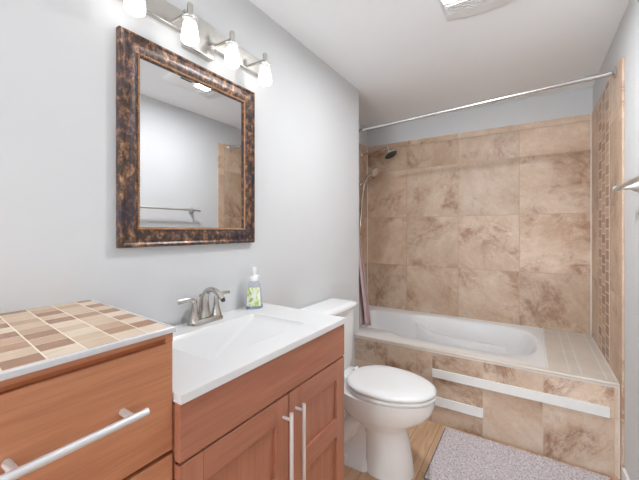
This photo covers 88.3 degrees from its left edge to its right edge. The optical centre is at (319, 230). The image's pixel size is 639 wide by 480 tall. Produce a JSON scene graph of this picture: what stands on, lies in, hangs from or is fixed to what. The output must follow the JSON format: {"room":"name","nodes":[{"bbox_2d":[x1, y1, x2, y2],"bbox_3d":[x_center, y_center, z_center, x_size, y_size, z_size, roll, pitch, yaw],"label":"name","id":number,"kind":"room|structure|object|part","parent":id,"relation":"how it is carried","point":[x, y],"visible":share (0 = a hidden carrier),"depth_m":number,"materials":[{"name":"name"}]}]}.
{"room":"bathroom","nodes":[
{"label":"bathroom","id":0,"kind":"room"},
{"bbox_2d":[0,0,358,366],"bbox_3d":[-1.081,0.088,0.879,0.529,2.356,4.314,0,0,33],"label":"wall","id":1,"kind":"structure","parent":0,"point":[58,57],"depth_m":1.11,"materials":[{"name":"paint"}]},
{"bbox_2d":[116,25,254,247],"bbox_3d":[-0.477,-0.298,1.304,0.027,0.708,0.608,0,0,33],"label":"framed mirror","id":2,"kind":"object","parent":1,"relation":"attached to","point":[185,131],"visible":1,"depth_m":1.23,"materials":[{"name":"brown metal"}]},
{"bbox_3d":[-0.484,-0.298,1.309,0.009,0.576,0.476,0,0,33],"label":"glass","id":3,"kind":"part","parent":2,"relation":"part of","materials":[{"name":"white mirror"}]},
{"bbox_3d":[-0.473,-0.298,1.302,0.008,0.592,0.491,0,0,33],"label":"bead trim","id":4,"kind":"part","parent":2,"relation":"part of","materials":[{"name":"brown wood"}]},
{"bbox_2d":[122,0,271,85],"bbox_3d":[-0.436,-0.754,1.275,0.129,0.165,0.707,0,0,33],"label":"vanity light","id":5,"kind":"object","parent":1,"relation":"attached to","point":[198,37],"visible":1,"depth_m":1.29,"materials":[{"name":"brushed nickel"},{"name":"frosted white glass"}]},
{"bbox_3d":[-0.565,-0.706,1.008,0.060,0.070,0.060,0,0,33],"label":"lamp shade","id":6,"kind":"part","parent":5,"relation":"part of","materials":[{"name":"white glass"}]},
{"bbox_3d":[-0.493,-0.779,1.193,0.078,0.011,0.011,0,0,33],"label":"arm","id":7,"kind":"part","parent":5,"relation":"part of","materials":[{"name":"silver metal"}]},
{"bbox_2d":[187,2,192,13],"bbox_3d":[-0.461,-0.785,1.172,0.021,0.044,0.021,0,0,33],"label":"socket","id":8,"kind":"object","parent":5,"relation":"attached to","point":[189,5],"depth_m":1.16,"materials":[{"name":"silver metal"}]},
{"bbox_3d":[-0.461,-0.706,1.172,0.060,0.070,0.060,0,0,33],"label":"lamp shade","id":9,"kind":"part","parent":5,"relation":"part of","materials":[{"name":"white glass"}]},
{"bbox_3d":[-0.479,-0.767,1.302,0.027,0.138,0.135,0,0,33],"label":"mounting plate","id":10,"kind":"part","parent":5,"relation":"part of","materials":[{"name":"silver metal"}]},
{"bbox_3d":[-0.388,-0.779,1.358,0.078,0.011,0.011,0,0,33],"label":"arm","id":11,"kind":"part","parent":5,"relation":"part of","materials":[{"name":"silver metal"}]},
{"bbox_2d":[229,31,234,40],"bbox_3d":[-0.355,-0.785,1.337,0.021,0.044,0.021,0,0,33],"label":"socket","id":12,"kind":"object","parent":5,"relation":"attached to","point":[231,34],"depth_m":1.33,"materials":[{"name":"silver metal"}]},
{"bbox_3d":[-0.355,-0.706,1.337,0.060,0.070,0.060,0,0,33],"label":"lamp shade","id":13,"kind":"part","parent":5,"relation":"part of","materials":[{"name":"white glass"}]},
{"bbox_3d":[-0.281,-0.779,1.524,0.078,0.011,0.011,0,0,33],"label":"arm","id":14,"kind":"part","parent":5,"relation":"part of","materials":[{"name":"silver metal"}]},
{"bbox_2d":[263,53,266,61],"bbox_3d":[-0.249,-0.785,1.503,0.021,0.044,0.021,0,0,33],"label":"socket","id":15,"kind":"object","parent":5,"relation":"attached to","point":[264,54],"depth_m":1.49,"materials":[{"name":"silver metal"}]},
{"bbox_3d":[-0.249,-0.706,1.503,0.060,0.070,0.060,0,0,33],"label":"lamp shade","id":16,"kind":"part","parent":5,"relation":"part of","materials":[{"name":"white glass"}]},
{"bbox_2d":[359,123,367,293],"bbox_3d":[0.223,0.088,3.212,0.206,2.356,1.022,0,0,33],"label":"wall","id":17,"kind":"structure","parent":0,"point":[363,162],"depth_m":3.41,"materials":[{"name":"paint"}]},
{"bbox_2d":[359,169,378,229],"bbox_3d":[0.469,-0.306,3.231,0.200,0.598,0.162,0,0,33],"label":"shower","id":18,"kind":"object","parent":17,"relation":"attached to","point":[374,172],"visible":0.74,"depth_m":3.29,"materials":[{"name":"silver metal"}]},
{"bbox_3d":[0.481,-0.490,3.277,0.134,0.196,0.029,0,0,42],"label":"handle","id":19,"kind":"part","parent":18,"relation":"part of","materials":[{"name":"silver metal"}]},
{"bbox_2d":[361,146,396,158],"bbox_3d":[0.571,-0.758,3.223,0.382,0.130,0.137,0,0,33],"label":"shower","id":20,"kind":"object","parent":17,"relation":"attached to","point":[390,153],"visible":1,"depth_m":3.17,"materials":[{"name":"silver metal"}]},
{"bbox_3d":[0.553,-0.792,3.262,0.308,0.063,0.024,0,0,40],"label":"arm","id":21,"kind":"part","parent":20,"relation":"part of","materials":[{"name":"silver metal"}]},
{"bbox_2d":[359,66,616,131],"bbox_3d":[0.822,-0.814,2.268,1.836,0.134,0.060,0,0,33],"label":"curtain rod","id":22,"kind":"object","parent":17,"relation":"attached to","point":[613,73],"visible":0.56,"depth_m":2.03,"materials":[{"name":"silver metal"}]},
{"bbox_2d":[359,234,370,326],"bbox_3d":[0.250,-0.010,2.730,0.325,1.578,0.195,0,0,33],"label":"shower curtain","id":23,"kind":"object","parent":22,"relation":"hanging from","point":[364,310],"visible":0.17,"depth_m":2.70,"materials":[{"name":"fabric"}]},
{"bbox_2d":[249,0,629,127],"bbox_3d":[-0.108,-1.119,0.841,2.350,0.060,5.500,0,0,33],"label":"ceiling","id":24,"kind":"structure","parent":0,"point":[404,59],"depth_m":1.94,"materials":[{"name":"paint"}]},
{"bbox_2d":[438,0,515,20],"bbox_3d":[0.697,-1.074,1.430,0.360,0.030,0.470,0,0,33],"label":"recessed light","id":25,"kind":"object","parent":24,"relation":"in","point":[452,9],"visible":1,"depth_m":1.56,"materials":[{"name":"white plastic"}]},
{"bbox_2d":[367,86,592,334],"bbox_3d":[1.413,0.088,2.972,2.087,2.356,0.141,0,0,33],"label":"wall","id":26,"kind":"structure","parent":0,"point":[480,213],"depth_m":2.86,"materials":[{"name":"tile"}]},
{"bbox_2d":[344,420,620,479],"bbox_3d":[-0.108,1.296,0.841,2.350,0.060,5.500,0,0,33],"label":"floor","id":27,"kind":"structure","parent":0,"point":[424,438],"depth_m":1.91,"materials":[{"name":"brown wood"}]},
{"bbox_2d":[0,299,175,479],"bbox_3d":[-0.585,0.736,0.688,0.510,1.058,0.407,0,0,33],"label":"storage cabinet","id":28,"kind":"object","parent":27,"relation":"on","point":[86,386],"visible":1,"depth_m":0.60,"materials":[{"name":"orange wood"}]},
{"bbox_3d":[-0.401,0.345,0.546,0.047,0.014,0.219,0,0,33],"label":"handle","id":29,"kind":"part","parent":28,"relation":"part of","materials":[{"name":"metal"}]},
{"bbox_3d":[-0.428,0.231,0.566,0.020,0.020,0.372,0,0,33],"label":"rail","id":30,"kind":"part","parent":28,"relation":"part of","materials":[{"name":"orange wood"}]},
{"bbox_3d":[-0.415,0.213,0.557,0.009,0.012,0.372,0,0,33],"label":"edge trim","id":31,"kind":"part","parent":28,"relation":"part of","materials":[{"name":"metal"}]},
{"bbox_3d":[-0.502,0.213,0.852,0.475,0.011,0.006,0,0,37],"label":"edge trim","id":32,"kind":"part","parent":28,"relation":"part of","materials":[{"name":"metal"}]},
{"bbox_3d":[-0.428,0.646,0.567,0.020,0.322,0.370,0,0,33],"label":"drawer","id":33,"kind":"part","parent":28,"relation":"part of","materials":[{"name":"orange wood"}]},
{"bbox_2d":[169,324,343,479],"bbox_3d":[-0.287,0.820,1.143,0.522,0.892,0.746,0,0,33],"label":"vanity cabinet","id":34,"kind":"object","parent":27,"relation":"on","point":[282,418],"visible":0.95,"depth_m":0.98,"materials":[{"name":"brown wood"}]},
{"bbox_3d":[-0.509,0.770,0.851,0.463,0.792,0.016,0,0,33],"label":"panel","id":35,"kind":"part","parent":34,"relation":"part of","materials":[{"name":"brown wood"}]},
{"bbox_3d":[-0.207,0.832,0.874,0.020,0.644,0.378,0,0,33],"label":"door","id":36,"kind":"part","parent":34,"relation":"part of","materials":[{"name":"brown wood"}]},
{"bbox_3d":[-0.207,0.546,0.875,0.019,0.072,0.258,0,0,33],"label":"rail","id":37,"kind":"part","parent":34,"relation":"part of","materials":[{"name":"brown wood"}]},
{"bbox_3d":[-0.211,0.832,0.877,0.009,0.624,0.258,0,0,33],"label":"door panel","id":38,"kind":"part","parent":34,"relation":"part of","materials":[{"name":"brown wood"}]},
{"bbox_2d":[172,303,345,404],"bbox_3d":[-0.291,0.404,1.166,0.489,0.100,0.782,0,0,33],"label":"countertop","id":39,"kind":"structure","parent":34,"relation":"on","point":[205,357],"depth_m":1.15,"materials":[{"name":"stone"}]},
{"bbox_2d":[177,287,229,325],"bbox_3d":[-0.443,0.284,1.284,0.166,0.137,0.183,0,0,-9],"label":"faucet","id":40,"kind":"object","parent":39,"relation":"on","point":[204,316],"visible":1,"depth_m":1.27,"materials":[{"name":"silver metal"}]},
{"bbox_3d":[-0.488,0.263,1.214,0.011,0.028,0.078,0,0,33],"label":"lever","id":41,"kind":"part","parent":40,"relation":"part of","materials":[{"name":"silver metal"}]},
{"bbox_3d":[-0.471,0.299,1.241,0.045,0.078,0.045,0,0,33],"label":"handle post","id":42,"kind":"part","parent":40,"relation":"part of","materials":[{"name":"silver metal"}]},
{"bbox_3d":[-0.411,0.279,1.264,0.133,0.126,0.050,0,0,33],"label":"spout","id":43,"kind":"part","parent":40,"relation":"part of","materials":[{"name":"silver metal"}]},
{"bbox_3d":[-0.416,0.299,1.327,0.045,0.078,0.045,0,0,33],"label":"handle post","id":44,"kind":"part","parent":40,"relation":"part of","materials":[{"name":"silver metal"}]},
{"bbox_3d":[-0.399,0.263,1.354,0.011,0.028,0.078,0,0,33],"label":"lever","id":45,"kind":"part","parent":40,"relation":"part of","materials":[{"name":"silver metal"}]},
{"bbox_2d":[245,267,262,308],"bbox_3d":[-0.298,0.259,1.503,0.078,0.187,0.051,0,0,-17],"label":"soap bottle","id":46,"kind":"object","parent":39,"relation":"on","point":[254,292],"visible":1,"depth_m":1.49,"materials":[{"name":"white plastic"}]},
{"bbox_3d":[-0.095,0.712,0.994,0.039,0.328,0.012,0,0,33],"label":"handle","id":47,"kind":"part","parent":34,"relation":"part of","materials":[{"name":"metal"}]},
{"bbox_3d":[-0.060,0.712,1.048,0.039,0.328,0.012,0,0,33],"label":"handle","id":48,"kind":"part","parent":34,"relation":"part of","materials":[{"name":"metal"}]},
{"bbox_3d":[-0.005,0.832,1.190,0.020,0.644,0.362,0,0,33],"label":"door","id":49,"kind":"part","parent":34,"relation":"part of","materials":[{"name":"brown wood"}]},
{"bbox_3d":[-0.005,0.546,1.190,0.019,0.072,0.242,0,0,33],"label":"rail","id":50,"kind":"part","parent":34,"relation":"part of","materials":[{"name":"brown wood"}]},
{"bbox_3d":[-0.009,0.832,1.193,0.009,0.624,0.242,0,0,33],"label":"door panel","id":51,"kind":"part","parent":34,"relation":"part of","materials":[{"name":"brown wood"}]},
{"bbox_3d":[-0.005,0.770,1.190,0.019,0.072,0.242,0,0,33],"label":"rail","id":52,"kind":"part","parent":34,"relation":"part of","materials":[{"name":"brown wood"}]},
{"bbox_2d":[301,298,436,479],"bbox_3d":[0.277,0.855,1.830,0.716,0.822,0.420,0,0,33],"label":"toilet","id":53,"kind":"object","parent":27,"relation":"on","point":[381,402],"visible":0.73,"depth_m":1.69,"materials":[{"name":"ceramic"}]},
{"bbox_3d":[0.059,0.461,1.969,0.199,0.034,0.420,0,0,33],"label":"tank lid","id":54,"kind":"part","parent":53,"relation":"part of","materials":[{"name":"ceramic"}]},
{"bbox_3d":[0.054,0.664,1.973,0.178,0.371,0.388,0,0,33],"label":"tank","id":55,"kind":"part","parent":53,"relation":"part of","materials":[{"name":"ceramic"}]},
{"bbox_3d":[0.381,0.811,1.763,0.468,0.026,0.378,0,0,33],"label":"seat lid","id":56,"kind":"part","parent":53,"relation":"part of","materials":[{"name":"white plastic"}]},
{"bbox_3d":[0.381,0.838,1.763,0.468,0.020,0.378,0,0,33],"label":"seat","id":57,"kind":"part","parent":53,"relation":"part of","materials":[{"name":"white plastic"}]},
{"bbox_2d":[359,305,548,368],"bbox_3d":[0.904,1.014,2.670,1.534,0.464,0.918,0,0,33],"label":"bathtub","id":58,"kind":"object","parent":27,"relation":"on","point":[521,344],"visible":0.37,"depth_m":2.79,"materials":[{"name":"ceramic"}]},
{"bbox_2d":[424,427,611,479],"bbox_3d":[1.005,1.254,1.672,0.808,0.022,0.510,0,0,33],"label":"bath rug","id":59,"kind":"object","parent":27,"relation":"on","point":[458,455],"visible":1,"depth_m":1.75,"materials":[{"name":"grey fabric"}]},
{"bbox_2d":[355,333,619,478],"bbox_3d":[0.908,1.024,2.097,1.506,0.486,0.040,0,0,33],"label":"wall","id":60,"kind":"structure","parent":0,"point":[589,441],"depth_m":1.91,"materials":[{"name":"tile"}]},
{"bbox_2d":[435,397,482,417],"bbox_3d":[0.821,1.119,2.129,0.426,0.056,0.012,0,0,33],"label":"trim strip","id":61,"kind":"object","parent":60,"relation":"attached to","point":[445,403],"visible":0.56,"depth_m":2.08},
{"bbox_3d":[0.908,0.789,2.097,1.506,0.018,0.038,0,0,33],"label":"ledge trim","id":62,"kind":"part","parent":60,"relation":"part of","materials":[{"name":"beige tile"}]},
{"bbox_2d":[432,368,609,417],"bbox_3d":[1.121,0.938,1.937,0.894,0.054,0.012,0,0,33],"label":"trim strip","id":63,"kind":"object","parent":60,"relation":"attached to","point":[600,410],"visible":1,"depth_m":1.89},
{"bbox_2d":[591,0,638,479],"bbox_3d":[0.751,0.088,0.234,0.248,2.356,5.204,0,0,33],"label":"wall","id":64,"kind":"structure","parent":0,"point":[615,114],"depth_m":1.72,"materials":[{"name":"paint"}]},
{"bbox_2d":[544,328,618,381],"bbox_3d":[1.676,0.875,2.175,0.297,0.184,0.919,0,0,33],"label":"deck","id":65,"kind":"object","parent":64,"relation":"attached to","point":[572,352],"visible":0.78,"depth_m":2.07,"materials":[{"name":"beige tile"}]},
{"bbox_3d":[1.808,0.192,2.096,0.008,2.150,0.911,0,0,33],"label":"tile panel","id":66,"kind":"part","parent":64,"relation":"part of","materials":[{"name":"tile"}]},
{"bbox_2d":[612,175,638,192],"bbox_3d":[1.176,-0.185,1.185,0.089,0.060,0.642,0,0,33],"label":"towel bar","id":67,"kind":"object","parent":64,"relation":"attached to","point":[632,184],"visible":1,"depth_m":1.38,"materials":[{"name":"silver metal"}]},
{"bbox_3d":[1.331,-0.185,1.404,0.066,0.060,0.060,0,0,33],"label":"post","id":68,"kind":"part","parent":67,"relation":"part of","materials":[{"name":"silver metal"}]},
{"bbox_2d":[622,467,629,479],"bbox_3d":[0.377,1.219,-0.132,0.014,0.095,4.185,0,0,33],"label":"baseboard","id":69,"kind":"structure","parent":64,"relation":"attached to","point":[625,476],"depth_m":1.59,"materials":[{"name":"white wood"}]}
]}

